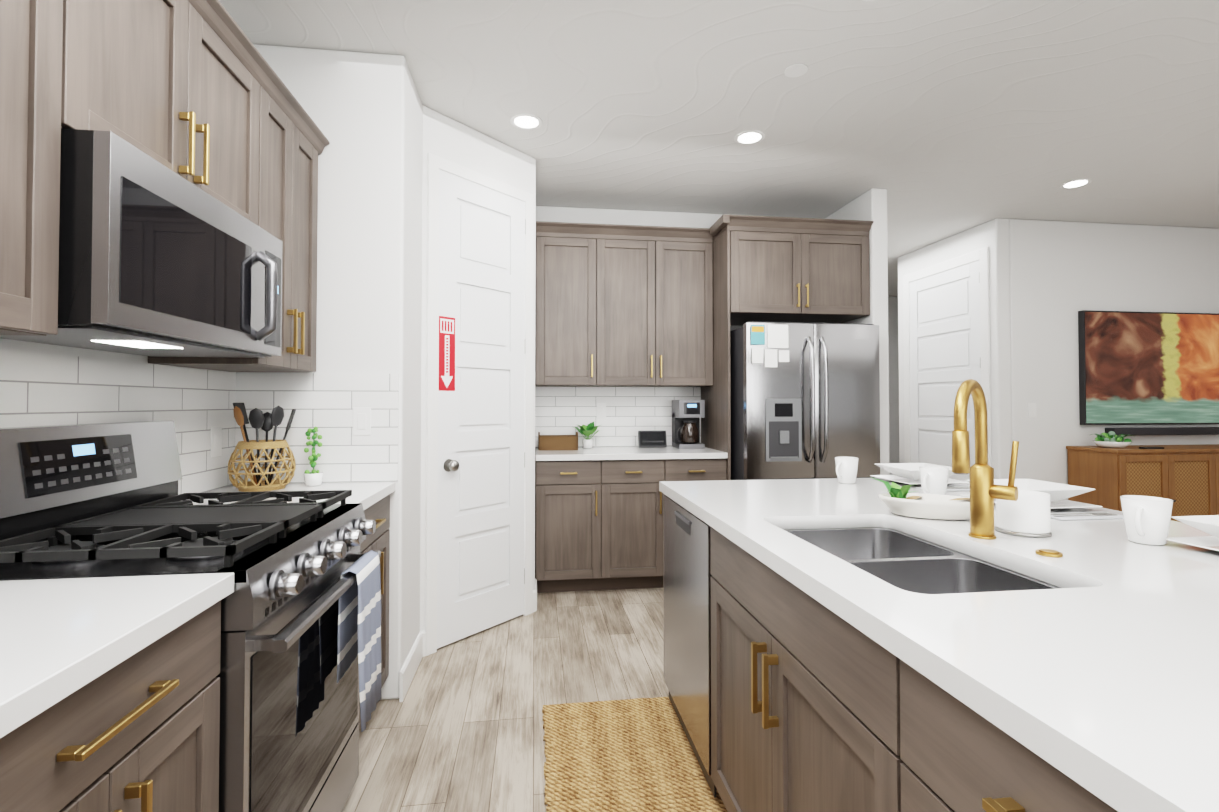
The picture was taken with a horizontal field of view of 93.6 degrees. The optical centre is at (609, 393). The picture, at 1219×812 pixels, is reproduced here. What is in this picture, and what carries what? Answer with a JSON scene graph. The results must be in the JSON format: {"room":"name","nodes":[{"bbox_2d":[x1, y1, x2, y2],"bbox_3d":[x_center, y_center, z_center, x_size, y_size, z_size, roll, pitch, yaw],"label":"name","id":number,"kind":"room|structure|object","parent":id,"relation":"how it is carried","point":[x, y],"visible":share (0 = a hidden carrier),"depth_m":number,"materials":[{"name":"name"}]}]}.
{"room":"kitchen","nodes":[
{"label":"kitchen","id":0,"kind":"room"},
{"bbox_2d":[342,588,668,811],"bbox_3d":[2.009,1.322,2.692,8.320,0.060,10.120,0,-1,-7],"label":"floor","id":1,"kind":"structure","parent":0,"point":[459,728],"depth_m":2.42,"materials":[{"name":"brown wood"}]},
{"bbox_2d":[0,602,220,811],"bbox_3d":[-1.019,0.822,0.777,0.610,0.876,0.587,0,-1,-7],"label":"base cabinet","id":2,"kind":"object","parent":1,"relation":"on","point":[109,694],"depth_m":0.86,"materials":[{"name":"brown wood"}]},
{"bbox_2d":[0,573,233,745],"bbox_3d":[-1.008,0.364,0.787,0.632,0.040,0.589,0,-1,-7],"label":"countertop","id":3,"kind":"structure","parent":2,"relation":"on","point":[59,638],"depth_m":0.86,"materials":[{"name":"white stone"}]},
{"bbox_2d":[0,421,380,811],"bbox_3d":[-1.045,0.676,1.460,0.702,1.190,0.761,0,-1,-7],"label":"range","id":4,"kind":"object","parent":1,"relation":"on","point":[91,500],"visible":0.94,"depth_m":1.33,"materials":[{"name":"silver metal"}]},
{"bbox_2d":[337,550,380,731],"bbox_3d":[-0.733,0.719,1.692,0.075,0.452,0.220,0,-1,-7],"label":"dish towel","id":5,"kind":"object","parent":4,"relation":"hanging from","point":[359,617],"visible":0.98,"depth_m":1.67,"materials":[{"name":"blue fabric"}]},
{"bbox_2d":[358,494,389,728],"bbox_3d":[-1.192,0.844,2.097,0.610,0.876,0.537,0,-1,-7],"label":"base cabinet","id":6,"kind":"object","parent":1,"relation":"on","point":[380,513],"depth_m":2.32,"materials":[{"name":"brown wood"}]},
{"bbox_2d":[186,482,394,509],"bbox_3d":[-1.181,0.386,2.106,0.632,0.040,0.539,0,-1,-7],"label":"countertop","id":7,"kind":"structure","parent":6,"relation":"on","point":[366,493],"depth_m":2.19,"materials":[{"name":"white stone"}]},
{"bbox_2d":[227,403,295,491],"bbox_3d":[-1.340,0.202,2.211,0.227,0.333,0.227,0,-1,-7],"label":"utensil basket","id":8,"kind":"object","parent":7,"relation":"on","point":[266,421],"visible":1,"depth_m":2.17,"materials":[{"name":"beige wicker"}]},
{"bbox_2d":[304,427,323,485],"bbox_3d":[-1.191,0.251,2.306,0.073,0.237,0.072,0,-1,-7],"label":"trailing plant","id":9,"kind":"object","parent":7,"relation":"on","point":[313,477],"visible":1,"depth_m":2.29,"materials":[{"name":"green plant"}]},
{"bbox_2d":[535,462,610,592],"bbox_3d":[-0.275,0.877,4.005,0.485,0.876,0.610,0,-1,-7],"label":"base cabinet","id":10,"kind":"object","parent":1,"relation":"on","point":[598,518],"depth_m":3.71,"materials":[{"name":"brown wood"}]},
{"bbox_2d":[535,446,726,461],"bbox_3d":[0.118,0.420,4.054,1.274,0.040,0.631,0,-1,-7],"label":"countertop","id":11,"kind":"structure","parent":10,"relation":"on","point":[594,454],"depth_m":3.78,"materials":[{"name":"white stone"}]},
{"bbox_2d":[538,432,577,449],"bbox_3d":[-0.372,0.339,4.136,0.282,0.126,0.230,0,-1,-7],"label":"wicker tray","id":12,"kind":"object","parent":11,"relation":"on","point":[557,442],"visible":1,"depth_m":4.03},
{"bbox_2d":[574,422,599,447],"bbox_3d":[-0.160,0.305,4.188,0.244,0.194,0.229,0,-1,-7],"label":"potted plant","id":13,"kind":"object","parent":11,"relation":"on","point":[588,430],"visible":1,"depth_m":4.19,"materials":[{"name":"green plant"}]},
{"bbox_2d":[638,431,666,447],"bbox_3d":[0.320,0.343,4.319,0.210,0.127,0.087,0,-1,-7],"label":"smart display","id":14,"kind":"object","parent":11,"relation":"on","point":[651,438],"visible":1,"depth_m":4.29,"materials":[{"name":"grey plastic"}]},
{"bbox_2d":[672,400,704,448],"bbox_3d":[0.581,0.226,4.264,0.198,0.355,0.228,0,-1,-7],"label":"coffee maker","id":15,"kind":"object","parent":11,"relation":"on","point":[687,415],"visible":1,"depth_m":4.17,"materials":[{"name":"grey plastic"}]},
{"bbox_2d":[542,697,726,811],"bbox_3d":[0.144,1.261,1.440,0.600,0.020,1.883,0,-1,-7],"label":"jute runner rug","id":16,"kind":"object","parent":1,"relation":"on","point":[632,755],"visible":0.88,"depth_m":1.97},
{"bbox_2d":[611,458,674,589],"bbox_3d":[0.117,0.878,4.057,0.544,0.876,0.610,0,-1,-7],"label":"base cabinet","id":17,"kind":"object","parent":1,"relation":"on","point":[637,559],"depth_m":3.77,"materials":[{"name":"brown wood"}]},
{"bbox_2d":[675,458,727,480],"bbox_3d":[0.508,0.879,4.108,0.485,0.876,0.610,0,-1,-7],"label":"base cabinet","id":18,"kind":"object","parent":1,"relation":"on","point":[686,469],"depth_m":3.82,"materials":[{"name":"brown wood"}]},
{"bbox_2d":[701,214,873,479],"bbox_3d":[1.242,0.067,4.183,1.073,2.500,0.680,0,-1,-7],"label":"cabinet","id":19,"kind":"object","parent":1,"relation":"on","point":[788,269],"visible":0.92,"depth_m":3.92,"materials":[{"name":"brown wood"}]},
{"bbox_2d":[730,322,879,479],"bbox_3d":[1.278,0.429,4.056,0.910,1.772,0.894,0,-1,-7],"label":"refrigerator","id":20,"kind":"object","parent":1,"relation":"on","point":[805,400],"visible":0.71,"depth_m":3.69,"materials":[{"name":"silver metal"}]},
{"bbox_2d":[659,487,1138,811],"bbox_3d":[1.012,0.824,0.936,1.253,0.876,3.080,0,-1,-7],"label":"kitchen island","id":21,"kind":"object","parent":1,"relation":"on","point":[834,645],"depth_m":1.12,"materials":[{"name":"brown wood"}]},
{"bbox_2d":[659,477,1218,811],"bbox_3d":[1.039,0.367,0.947,1.260,0.039,3.140,0,-1,-7],"label":"island countertop","id":22,"kind":"structure","parent":21,"relation":"on","point":[1113,671],"depth_m":0.86,"materials":[{"name":"white stone"}]},
{"bbox_2d":[835,457,858,483],"bbox_3d":[0.975,0.318,2.372,0.110,0.105,0.092,0,-1,-7],"label":"mug","id":23,"kind":"object","parent":22,"relation":"on","point":[846,469],"visible":1,"depth_m":2.34,"materials":[{"name":"white ceramic"}]},
{"bbox_2d":[870,463,969,490],"bbox_3d":[1.292,0.336,2.331,0.265,0.068,0.367,0,-1,-7],"label":"place setting","id":24,"kind":"object","parent":22,"relation":"on","point":[907,473],"visible":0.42,"depth_m":2.38,"materials":[{"name":"white ceramic"}]},
{"bbox_2d":[871,477,969,519],"bbox_3d":[0.933,0.308,1.678,0.258,0.102,0.210,0,-1,-7],"label":"decorative bowl","id":25,"kind":"object","parent":22,"relation":"on","point":[899,500],"visible":0.94,"depth_m":1.64,"materials":[{"name":"white ceramic"}]},
{"bbox_2d":[779,523,1066,590],"bbox_3d":[0.675,0.483,1.348,0.440,0.203,0.723,0,-1,-7],"label":"sink","id":26,"kind":"object","parent":22,"relation":"in","point":[912,560],"depth_m":1.36,"materials":[{"name":"silver metal"}]},
{"bbox_2d":[919,466,948,494],"bbox_3d":[1.125,0.312,1.998,0.110,0.105,0.092,0,-1,-7],"label":"mug","id":27,"kind":"object","parent":22,"relation":"on","point":[934,479],"visible":0.75,"depth_m":1.97,"materials":[{"name":"white ceramic"}]},
{"bbox_2d":[952,379,1070,558],"bbox_3d":[0.888,0.159,1.332,0.202,0.389,0.223,0,-1,-7],"label":"faucet","id":28,"kind":"object","parent":22,"relation":"on","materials":[{"name":"gold metal"}]},
{"bbox_2d":[995,489,1051,537],"bbox_3d":[1.057,0.304,1.465,0.118,0.102,0.118,0,-1,-7],"label":"candle jar","id":29,"kind":"object","parent":22,"relation":"on","point":[1026,513],"visible":0.81,"depth_m":1.42,"materials":[{"name":"white wax"}]},
{"bbox_2d":[960,479,1122,520],"bbox_3d":[1.360,0.327,1.805,0.265,0.068,0.367,0,-1,-7],"label":"place setting","id":30,"kind":"object","parent":22,"relation":"on","point":[1059,493],"visible":0.56,"depth_m":1.78,"materials":[{"name":"white ceramic"}]},
{"bbox_2d":[1120,495,1172,545],"bbox_3d":[1.264,0.301,1.356,0.110,0.105,0.092,0,-1,-7],"label":"mug","id":31,"kind":"object","parent":22,"relation":"on","point":[1147,520],"visible":1,"depth_m":1.33,"materials":[{"name":"white ceramic"}]},
{"bbox_2d":[1166,515,1218,551],"bbox_3d":[1.444,0.316,1.171,0.265,0.068,0.367,0,-1,-7],"label":"place setting","id":32,"kind":"object","parent":22,"relation":"on","point":[1208,524],"visible":0.92,"depth_m":1.31,"materials":[{"name":"white ceramic"}]},
{"bbox_2d":[1066,444,1218,521],"bbox_3d":[4.563,0.874,4.523,1.684,0.900,0.440,0,-1,-7],"label":"sideboard","id":33,"kind":"object","parent":1,"relation":"on","point":[1185,478],"visible":0.4,"depth_m":4.31,"materials":[{"name":"brown wood"}]},
{"bbox_2d":[1090,431,1163,448],"bbox_3d":[3.978,0.357,4.460,0.419,0.129,0.302,0,-1,-7],"label":"potted plant","id":34,"kind":"object","parent":33,"relation":"on","point":[1111,439],"visible":1,"depth_m":4.41,"materials":[{"name":"green plant"}]},
{"bbox_2d":[0,44,1218,699],"bbox_3d":[2.009,-0.078,2.716,8.320,2.740,10.120,0,-1,-7],"label":"wall","id":35,"kind":"structure","parent":0,"point":[382,128],"depth_m":3.24,"materials":[{"name":"white paint"}]},
{"bbox_2d":[0,0,103,335],"bbox_3d":[-1.163,-0.598,0.809,0.326,0.969,0.640,0,-1,-7],"label":"upper cabinet","id":36,"kind":"object","parent":35,"relation":"attached to","point":[52,51],"depth_m":1.03,"materials":[{"name":"brown wood"}]},
{"bbox_2d":[0,349,239,494],"bbox_3d":[-1.406,0.127,1.398,0.006,0.455,1.898,0,-1,-7],"label":"backsplash","id":37,"kind":"structure","parent":35,"relation":"attached to","point":[48,389],"depth_m":1.74,"materials":[{"name":"tile"}]},
{"bbox_2d":[104,0,267,228],"bbox_3d":[-1.247,-0.788,1.454,0.326,0.566,0.771,0,-1,-7],"label":"upper cabinet","id":38,"kind":"object","parent":35,"relation":"attached to","point":[198,93],"depth_m":1.49,"materials":[{"name":"brown wood"}]},
{"bbox_2d":[0,128,282,357],"bbox_3d":[-1.187,-0.310,1.458,0.450,0.383,0.761,0,-1,-7],"label":"microwave","id":39,"kind":"object","parent":38,"relation":"attached to","point":[157,259],"visible":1,"depth_m":1.26,"materials":[{"name":"silver metal"}]},
{"bbox_2d":[148,68,323,371],"bbox_3d":[-1.327,-0.576,2.054,0.326,0.969,0.567,0,-1,-7],"label":"upper cabinet","id":40,"kind":"object","parent":35,"relation":"attached to","point":[295,143],"depth_m":2.10,"materials":[{"name":"brown wood"}]},
{"bbox_2d":[236,373,398,482],"bbox_3d":[-1.198,0.144,2.379,0.614,0.455,0.006,0,-1,-7],"label":"backsplash","id":41,"kind":"structure","parent":35,"relation":"attached to","point":[324,401],"depth_m":2.38,"materials":[{"name":"tile"}]},
{"bbox_2d":[399,630,425,701],"bbox_3d":[-0.892,1.228,2.609,0.026,0.125,0.447,0,-1,-7],"label":"baseboard","id":42,"kind":"structure","parent":35,"relation":"attached to","point":[416,654],"depth_m":2.58,"materials":[{"name":"white"}]},
{"bbox_2d":[424,153,532,655],"bbox_3d":[-0.687,0.050,3.136,0.529,2.500,0.529,0,-1,-7],"label":"pantry door","id":43,"kind":"structure","parent":35,"relation":"in","point":[479,443],"depth_m":3.10,"materials":[{"name":"white wood"}]},
{"bbox_2d":[532,579,536,612],"bbox_3d":[-0.464,1.244,3.531,0.034,0.125,0.255,0,-1,-7],"label":"baseboard","id":44,"kind":"structure","parent":35,"relation":"attached to","point":[534,608],"depth_m":3.43,"materials":[{"name":"white"}]},
{"bbox_2d":[536,221,607,386],"bbox_3d":[-0.293,-0.619,4.173,0.485,1.128,0.326,0,-1,-7],"label":"upper cabinet","id":45,"kind":"object","parent":35,"relation":"attached to","point":[572,258],"depth_m":4.02,"materials":[{"name":"brown wood"}]},
{"bbox_2d":[535,387,700,446],"bbox_3d":[0.076,0.178,4.371,1.279,0.455,0.006,0,-1,-7],"label":"backsplash","id":46,"kind":"structure","parent":35,"relation":"attached to","point":[629,410],"depth_m":4.36,"materials":[{"name":"tile"}]},
{"bbox_2d":[210,403,1036,456],"bbox_3d":[0.961,0.161,3.481,5.229,0.206,1.989,0,-1,-7],"label":"electrical outlets","id":47,"kind":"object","parent":35,"relation":"attached to","point":[361,420],"depth_m":2.39,"materials":[{"name":"white plastic"}]},
{"bbox_2d":[608,225,712,386],"bbox_3d":[0.279,-0.617,4.248,0.909,1.128,0.326,0,-1,-7],"label":"upper cabinet","id":48,"kind":"object","parent":35,"relation":"attached to","point":[624,305],"depth_m":4.09,"materials":[{"name":"brown wood"}]},
{"bbox_2d":[903,247,991,481],"bbox_3d":[3.026,0.072,5.192,0.018,2.525,1.080,0,-1,-7],"label":"hall door","id":49,"kind":"structure","parent":35,"relation":"in","point":[946,320],"depth_m":5.19,"materials":[{"name":"white wood"}]},
{"bbox_2d":[1078,310,1218,424],"bbox_3d":[4.665,-0.207,4.765,1.660,0.930,0.048,0,-1,-7],"label":"wall-mounted tv","id":50,"kind":"object","parent":35,"relation":"attached to","point":[1148,368],"visible":1,"depth_m":4.71,"materials":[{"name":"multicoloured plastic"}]},
{"bbox_2d":[1105,427,1218,434],"bbox_3d":[4.613,0.312,4.732,1.090,0.060,0.084,0,-1,-7],"label":"soundbar","id":51,"kind":"object","parent":35,"relation":"attached to","point":[1173,431],"visible":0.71,"depth_m":4.69,"materials":[{"name":"grey plastic"}]},
{"bbox_2d":[219,0,1218,295],"bbox_3d":[2.009,-1.498,2.740,8.320,0.100,10.120,0,-1,-7],"label":"ceiling","id":52,"kind":"structure","parent":0,"point":[937,120],"depth_m":2.80,"materials":[{"name":"white paint"}]},
{"bbox_2d":[510,113,542,129],"bbox_3d":[-0.440,-1.439,3.033,0.169,0.006,0.169,0,-1,-13],"label":"recessed light","id":53,"kind":"object","parent":52,"relation":"in","point":[525,121],"depth_m":3.02,"materials":[{"name":"white"}]},
{"bbox_2d":[734,130,764,144],"bbox_3d":[0.786,-1.436,3.214,0.169,0.006,0.169,0,-1,-13],"label":"recessed light","id":54,"kind":"object","parent":52,"relation":"in","point":[748,137],"depth_m":3.20,"materials":[{"name":"white"}]},
{"bbox_2d":[784,63,807,77],"bbox_3d":[0.836,-1.447,2.565,0.099,0.006,0.099,-1,-1,38],"label":"smoke detector","id":55,"kind":"object","parent":52,"relation":"in","point":[795,70],"depth_m":2.56,"materials":[{"name":"white plastic"}]},
{"bbox_2d":[1060,179,1091,188],"bbox_3d":[3.169,-1.424,3.890,0.169,0.006,0.169,0,-1,-13],"label":"recessed light","id":56,"kind":"object","parent":52,"relation":"in","point":[1079,182],"depth_m":3.88,"materials":[{"name":"white"}]}
]}

